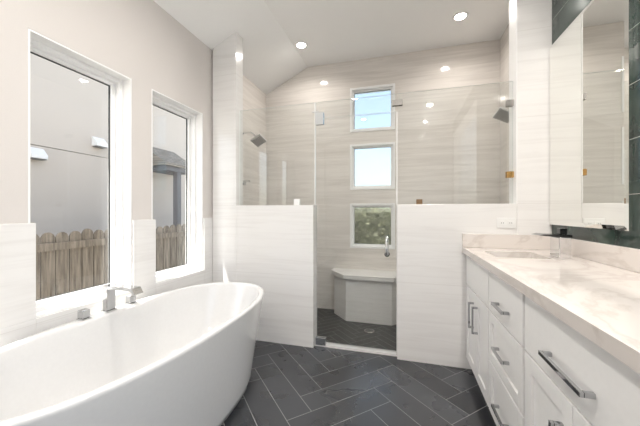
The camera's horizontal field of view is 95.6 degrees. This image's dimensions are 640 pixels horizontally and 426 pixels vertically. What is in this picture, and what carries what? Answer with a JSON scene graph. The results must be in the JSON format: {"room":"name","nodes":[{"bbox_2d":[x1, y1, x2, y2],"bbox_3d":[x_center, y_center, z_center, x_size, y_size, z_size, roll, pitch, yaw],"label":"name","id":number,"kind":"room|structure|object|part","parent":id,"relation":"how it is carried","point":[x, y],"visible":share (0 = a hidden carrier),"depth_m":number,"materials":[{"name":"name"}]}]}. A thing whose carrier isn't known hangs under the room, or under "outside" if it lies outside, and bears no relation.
{"room":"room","nodes":[
{"label":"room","id":0,"kind":"room"},
{"bbox_2d":[0,0,265,267],"bbox_3d":[-1.486,-0.144,1.430,0.175,2.807,5.330,0,0,16],"label":"wall","id":1,"kind":"structure","parent":0,"point":[139,40],"depth_m":1.97,"materials":[{"name":"paint"}]},
{"bbox_2d":[28,28,131,317],"bbox_3d":[-1.417,-0.184,1.699,0.159,1.420,0.560,0,0,16],"label":"window","id":2,"kind":"structure","parent":1,"relation":"in","point":[119,85],"depth_m":1.93,"materials":[{"name":"white paint"}]},
{"bbox_2d":[0,218,212,347],"bbox_3d":[-1.584,0.607,0.797,0.014,1.105,4.060,0,0,16],"label":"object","id":3,"kind":"structure","parent":1,"relation":"attached to","point":[18,320],"depth_m":1.42,"materials":[{"name":"tile"}]},
{"bbox_2d":[152,89,202,282],"bbox_3d":[-1.219,-0.184,2.390,0.159,1.420,0.559,0,0,16],"label":"window","id":4,"kind":"structure","parent":1,"relation":"in","point":[194,119],"depth_m":2.63,"materials":[{"name":"white paint"}]},
{"bbox_3d":[-1.262,-0.184,2.402,0.040,1.358,0.497,0,0,16],"label":"sash","id":5,"kind":"part","parent":4,"relation":"part of","materials":[{"name":"white paint"}]},
{"bbox_2d":[243,132,266,146],"bbox_3d":[-0.740,-0.804,3.167,0.302,0.176,0.126,0,0,16],"label":"shower","id":6,"kind":"object","parent":1,"relation":"attached to","point":[258,140],"visible":0.81,"depth_m":3.14,"materials":[{"name":"silver metal"}]},
{"bbox_2d":[213,32,242,282],"bbox_3d":[-0.880,-0.255,2.770,0.252,2.830,0.120,0,0,16],"label":"wall","id":7,"kind":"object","parent":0,"point":[227,55],"visible":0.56,"depth_m":2.71,"materials":[{"name":"tile"}]},
{"bbox_2d":[153,0,508,93],"bbox_3d":[-0.123,-1.706,0.977,3.045,0.488,5.450,0,0,16],"label":"ceiling","id":8,"kind":"structure","parent":0,"point":[333,31],"depth_m":2.81,"materials":[{"name":"paint"}]},
{"bbox_2d":[295,41,307,48],"bbox_3d":[-0.206,-1.828,3.180,0.140,0.004,0.140,0,0,16],"label":"recessed light","id":9,"kind":"object","parent":8,"relation":"in","point":[301,45],"visible":1,"depth_m":3.18,"materials":[{"name":"white paint"}]},
{"bbox_2d":[452,11,468,20],"bbox_3d":[1.314,-1.828,2.713,0.140,0.004,0.140,0,0,16],"label":"recessed light","id":10,"kind":"object","parent":8,"relation":"in","point":[459,16],"visible":1,"depth_m":2.71,"materials":[{"name":"white paint"}]},
{"bbox_2d":[317,308,395,350],"bbox_3d":[0.455,1.250,2.949,2.720,0.100,1.040,0,0,16],"label":"floor","id":11,"kind":"structure","parent":0,"point":[330,325],"depth_m":2.89,"materials":[{"name":"tile"}]},
{"bbox_2d":[331,268,395,325],"bbox_3d":[0.563,0.944,3.269,0.920,0.513,0.365,0,0,16],"label":"shower bench","id":12,"kind":"object","parent":11,"relation":"on","point":[360,295],"visible":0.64,"depth_m":3.14,"materials":[{"name":"tile"}]},
{"bbox_3d":[0.563,0.711,3.269,0.920,0.048,0.365,0,0,16],"label":"seat","id":13,"kind":"part","parent":12,"relation":"part of","materials":[{"name":"stone"}]},
{"bbox_2d":[364,329,374,332],"bbox_3d":[0.496,1.198,2.927,0.110,0.005,0.110,0,0,16],"label":"floor drain","id":14,"kind":"object","parent":11,"relation":"on","point":[365,330],"visible":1,"depth_m":2.92,"materials":[{"name":"silver metal"}]},
{"bbox_2d":[221,340,495,425],"bbox_3d":[-0.266,1.210,0.461,2.735,0.100,4.140,0,0,16],"label":"floor","id":15,"kind":"structure","parent":0,"point":[289,385],"depth_m":1.87,"materials":[{"name":"tile"}]},
{"bbox_2d":[0,282,263,425],"bbox_3d":[-0.885,0.869,1.575,0.822,0.582,1.700,0,0,16],"label":"bathtub","id":16,"kind":"object","parent":15,"relation":"on","point":[184,356],"visible":1,"depth_m":1.45,"materials":[{"name":"white ceramic"}]},
{"bbox_2d":[76,283,142,320],"bbox_3d":[-1.138,0.501,1.668,0.245,0.152,0.328,0,0,16],"label":"tub filler","id":17,"kind":"object","parent":16,"relation":"on","point":[109,290],"visible":1,"depth_m":1.67,"materials":[{"name":"silver metal"}]},
{"bbox_3d":[-1.271,0.547,1.561,0.040,0.044,0.040,0,0,16],"label":"handle","id":18,"kind":"part","parent":17,"relation":"part of","materials":[{"name":"silver metal"}]},
{"bbox_3d":[-1.232,0.573,1.695,0.048,0.008,0.064,0,0,16],"label":"plate","id":19,"kind":"part","parent":17,"relation":"part of","materials":[{"name":"silver metal"}]},
{"bbox_3d":[-1.232,0.506,1.695,0.036,0.126,0.052,0,0,16],"label":"spout","id":20,"kind":"part","parent":17,"relation":"part of","materials":[{"name":"silver metal"}]},
{"bbox_3d":[-1.137,0.445,1.668,0.243,0.039,0.060,0,0,16],"label":"spout","id":21,"kind":"part","parent":17,"relation":"part of","materials":[{"name":"silver metal"}]},
{"bbox_3d":[-1.194,0.547,1.830,0.040,0.044,0.040,0,0,16],"label":"handle","id":22,"kind":"part","parent":17,"relation":"part of","materials":[{"name":"silver metal"}]},
{"bbox_2d":[466,255,489,406],"bbox_3d":[1.239,0.731,1.792,0.568,0.857,0.579,0,0,16],"label":"base cabinet","id":23,"kind":"object","parent":15,"relation":"on","point":[477,276],"visible":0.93,"depth_m":1.80,"materials":[{"name":"white wood"}]},
{"bbox_3d":[0.996,0.680,1.914,0.034,0.170,0.013,0,0,16],"label":"handle","id":24,"kind":"part","parent":23,"relation":"part of","materials":[{"name":"silver metal"}]},
{"bbox_3d":[1.048,0.800,1.997,0.019,0.536,0.284,0,0,16],"label":"door","id":25,"kind":"part","parent":23,"relation":"part of","materials":[{"name":"white wood"}]},
{"bbox_3d":[0.969,0.680,1.818,0.034,0.170,0.013,0,0,16],"label":"handle","id":26,"kind":"part","parent":23,"relation":"part of","materials":[{"name":"silver metal"}]},
{"bbox_3d":[0.968,0.800,1.720,0.019,0.536,0.284,0,0,16],"label":"door","id":27,"kind":"part","parent":23,"relation":"part of","materials":[{"name":"white wood"}]},
{"bbox_2d":[489,271,525,425],"bbox_3d":[1.093,0.731,1.282,0.568,0.857,0.475,0,0,16],"label":"base cabinet","id":28,"kind":"object","parent":15,"relation":"on","point":[507,350],"visible":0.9,"depth_m":1.32,"materials":[{"name":"white wood"}]},
{"bbox_3d":[0.833,0.944,1.344,0.034,0.013,0.150,0,0,16],"label":"handle","id":29,"kind":"part","parent":28,"relation":"part of","materials":[{"name":"silver metal"}]},
{"bbox_3d":[0.833,0.665,1.344,0.034,0.013,0.150,0,0,16],"label":"handle","id":30,"kind":"part","parent":28,"relation":"part of","materials":[{"name":"silver metal"}]},
{"bbox_3d":[0.833,0.446,1.344,0.034,0.013,0.150,0,0,16],"label":"handle","id":31,"kind":"part","parent":28,"relation":"part of","materials":[{"name":"silver metal"}]},
{"bbox_3d":[0.862,0.935,1.350,0.019,0.266,0.463,0,0,16],"label":"drawer","id":32,"kind":"part","parent":28,"relation":"part of","materials":[{"name":"white wood"}]},
{"bbox_3d":[0.862,0.416,1.350,0.019,0.216,0.463,0,0,16],"label":"drawer","id":33,"kind":"part","parent":28,"relation":"part of","materials":[{"name":"white wood"}]},
{"bbox_3d":[0.862,0.663,1.350,0.019,0.262,0.463,0,0,16],"label":"drawer","id":34,"kind":"part","parent":28,"relation":"part of","materials":[{"name":"white wood"}]},
{"bbox_2d":[525,296,639,425],"bbox_3d":[0.934,0.731,0.727,0.568,0.857,0.671,0,0,16],"label":"base cabinet","id":35,"kind":"object","parent":15,"relation":"on","point":[570,380],"visible":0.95,"depth_m":0.80,"materials":[{"name":"white wood"}]},
{"bbox_3d":[0.748,0.800,0.952,0.019,0.536,0.326,0,0,16],"label":"door","id":36,"kind":"part","parent":35,"relation":"part of","materials":[{"name":"white wood"}]},
{"bbox_2d":[462,234,639,373],"bbox_3d":[1.062,0.230,1.157,0.564,0.140,1.909,0,0,16],"label":"countertop","id":37,"kind":"structure","parent":35,"relation":"on","point":[595,292],"depth_m":1.10,"materials":[{"name":"stone"}]},
{"bbox_2d":[533,228,571,258],"bbox_3d":[1.318,0.176,1.656,0.154,0.168,0.110,0,0,16],"label":"sink faucet","id":38,"kind":"object","parent":37,"relation":"on","point":[560,242],"visible":1,"depth_m":1.61,"materials":[{"name":"silver metal"}]},
{"bbox_3d":[1.318,0.132,1.656,0.154,0.017,0.110,0,0,16],"label":"spout","id":39,"kind":"part","parent":38,"relation":"part of","materials":[{"name":"silver metal"}]},
{"bbox_3d":[1.369,0.108,1.641,0.036,0.033,0.036,0,0,16],"label":"handle","id":40,"kind":"part","parent":38,"relation":"part of","materials":[{"name":"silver metal"}]},
{"bbox_3d":[0.691,0.700,0.849,0.034,0.170,0.013,0,0,16],"label":"handle","id":41,"kind":"part","parent":35,"relation":"part of","materials":[{"name":"silver metal"}]},
{"bbox_3d":[0.680,0.446,0.811,0.034,0.013,0.225,0,0,16],"label":"handle","id":42,"kind":"part","parent":35,"relation":"part of","materials":[{"name":"silver metal"}]},
{"bbox_3d":[0.656,0.800,0.633,0.019,0.536,0.330,0,0,16],"label":"door","id":43,"kind":"part","parent":35,"relation":"part of","materials":[{"name":"white wood"}]},
{"bbox_2d":[236,204,516,368],"bbox_3d":[0.330,0.550,2.433,2.258,1.220,0.140,0,0,16],"label":"wall","id":44,"kind":"structure","parent":0,"point":[431,262],"depth_m":2.26,"materials":[{"name":"tile"}]},
{"bbox_2d":[239,103,315,204],"bbox_3d":[-0.398,-0.506,2.630,0.746,0.891,0.034,0,0,16],"label":"glass screen","id":45,"kind":"object","parent":44,"relation":"on","point":[296,201],"visible":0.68,"depth_m":2.53,"materials":[{"name":"clear glass"}]},
{"bbox_2d":[312,111,396,353],"bbox_3d":[0.274,0.138,2.414,0.715,2.016,0.074,0,0,17],"label":"shower door","id":46,"kind":"structure","parent":44,"relation":"attached to","point":[319,116],"depth_m":2.39,"materials":[{"name":"clear glass"}]},
{"bbox_2d":[316,94,402,117],"bbox_3d":[0.309,-0.882,2.427,0.733,0.140,0.034,0,0,16],"label":"transom","id":47,"kind":"object","parent":46,"relation":"attached to","point":[395,103],"visible":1,"depth_m":2.34,"materials":[{"name":"clear glass"}]},
{"bbox_3d":[0.537,0.272,2.326,0.028,0.166,0.060,0,0,16],"label":"door pull","id":48,"kind":"part","parent":46,"relation":"part of","materials":[{"name":"silver metal"}]},
{"bbox_2d":[315,343,396,356],"bbox_3d":[0.297,1.173,2.457,0.691,0.050,0.077,0,0,16],"label":"trim","id":49,"kind":"structure","parent":44,"relation":"attached to","point":[380,353],"depth_m":2.41,"materials":[{"name":"tile"}]},
{"bbox_2d":[398,81,513,203],"bbox_3d":[1.016,-0.506,2.224,0.813,0.891,0.034,0,0,16],"label":"glass screen","id":50,"kind":"object","parent":44,"relation":"on","point":[509,103],"visible":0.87,"depth_m":2.12,"materials":[{"name":"clear glass"}]},
{"bbox_2d":[497,218,515,227],"bbox_3d":[1.330,0.078,2.069,0.120,0.072,0.009,0,0,16],"label":"wall outlet","id":51,"kind":"object","parent":44,"relation":"attached to","point":[501,222],"visible":1,"depth_m":2.07,"materials":[{"name":"white plastic"}]},
{"bbox_2d":[509,0,516,203],"bbox_3d":[1.413,-0.945,2.123,0.006,1.770,0.146,0,0,16],"label":"trim","id":52,"kind":"structure","parent":44,"relation":"attached to","point":[512,3],"depth_m":2.10,"materials":[{"name":"white paint"}]},
{"bbox_2d":[517,0,551,234],"bbox_3d":[1.516,-0.335,2.093,0.210,2.990,0.140,0,0,16],"label":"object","id":53,"kind":"structure","parent":44,"relation":"attached to","point":[534,17],"depth_m":2.03,"materials":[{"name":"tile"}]},
{"bbox_2d":[266,39,499,308],"bbox_3d":[0.684,-0.265,3.502,2.885,3.130,0.150,0,0,16],"label":"wall","id":54,"kind":"structure","parent":0,"point":[448,140],"depth_m":3.38,"materials":[{"name":"tile"}]},
{"bbox_2d":[350,203,394,248],"bbox_3d":[0.637,0.166,3.507,0.528,0.535,0.146,0,0,16],"label":"window","id":55,"kind":"structure","parent":54,"relation":"in","point":[370,223],"depth_m":3.48,"materials":[{"name":"white paint"}]},
{"bbox_3d":[0.631,0.166,3.487,0.434,0.441,0.006,0,0,16],"label":"pane","id":56,"kind":"part","parent":55,"relation":"part of","materials":[{"name":"clear glass"}]},
{"bbox_2d":[350,142,394,189],"bbox_3d":[0.637,-0.541,3.507,0.528,0.547,0.146,0,0,16],"label":"window","id":57,"kind":"structure","parent":54,"relation":"in","point":[353,147],"depth_m":3.46,"materials":[{"name":"white paint"}]},
{"bbox_2d":[350,83,394,132],"bbox_3d":[0.637,-1.228,3.507,0.528,0.533,0.146,0,0,16],"label":"window","id":58,"kind":"structure","parent":54,"relation":"in","point":[386,87],"depth_m":3.47,"materials":[{"name":"white paint"}]},
{"bbox_2d":[500,0,639,248],"bbox_3d":[1.264,-0.285,0.563,0.150,3.090,5.180,0,0,16],"label":"wall","id":59,"kind":"structure","parent":0,"point":[564,12],"depth_m":1.71,"materials":[{"name":"stone"}]},
{"bbox_2d":[493,106,508,122],"bbox_3d":[1.607,-0.854,2.452,0.232,0.176,0.126,0,0,16],"label":"shower","id":60,"kind":"object","parent":59,"relation":"attached to","point":[502,114],"visible":0.62,"depth_m":2.46,"materials":[{"name":"silver metal"}]},
{"bbox_2d":[549,0,632,230],"bbox_3d":[1.485,-0.522,1.644,0.020,1.215,0.732,0,0,16],"label":"mirror","id":61,"kind":"object","parent":59,"relation":"attached to","point":[591,61],"visible":1,"depth_m":1.54,"materials":[{"name":"white mirror"}]},
{"bbox_2d":[571,238,639,272],"bbox_3d":[1.321,0.210,1.072,0.020,0.100,1.889,0,0,16],"label":"backsplash","id":62,"kind":"structure","parent":59,"relation":"attached to","point":[627,258],"depth_m":1.42,"materials":[{"name":"stone"}]},
{"label":"outside","id":63,"kind":"structure","parent":0,"visible":0},
{"bbox_3d":[-2.722,1.760,26.788,100.000,0.300,130.000,0,0,16],"label":"ground","id":64,"kind":"structure","parent":63,"visible":0},
{"bbox_2d":[30,53,185,236],"bbox_3d":[-5.590,-2.490,5.504,4.620,8.200,11.500,0,0,16],"label":"house","id":65,"kind":"structure","parent":64,"relation":"on","point":[69,189],"depth_m":4.83,"materials":[{"name":"paint"}]},
{"bbox_2d":[30,147,47,160],"bbox_3d":[-4.128,-0.853,4.232,0.130,0.175,0.200,0,0,16],"label":"wall vent","id":66,"kind":"object","parent":65,"relation":"attached to","point":[35,153],"visible":0.73,"depth_m":4.22,"materials":[{"name":"white plastic"}]},
{"bbox_2d":[92,136,107,148],"bbox_3d":[-3.872,-1.222,5.105,0.130,0.175,0.200,0,0,16],"label":"wall vent","id":67,"kind":"object","parent":65,"relation":"attached to","point":[101,143],"visible":0.85,"depth_m":5.06,"materials":[{"name":"white plastic"}]},
{"bbox_3d":[-3.094,0.375,6.281,0.110,2.470,0.110,0,0,16],"label":"porch post","id":68,"kind":"part","parent":65,"relation":"part of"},
{"bbox_2d":[36,224,185,299],"bbox_3d":[-2.551,0.893,4.789,0.061,1.374,7.400,0,0,16],"label":"fence","id":69,"kind":"object","parent":64,"relation":"on","point":[65,263],"visible":0.18,"depth_m":3.53,"materials":[{"name":"brown wood"}]},
{"bbox_3d":[-2.540,0.388,4.786,0.038,0.085,7.400,0,0,16],"label":"rail","id":70,"kind":"part","parent":69,"relation":"part of","materials":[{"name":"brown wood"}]}
]}

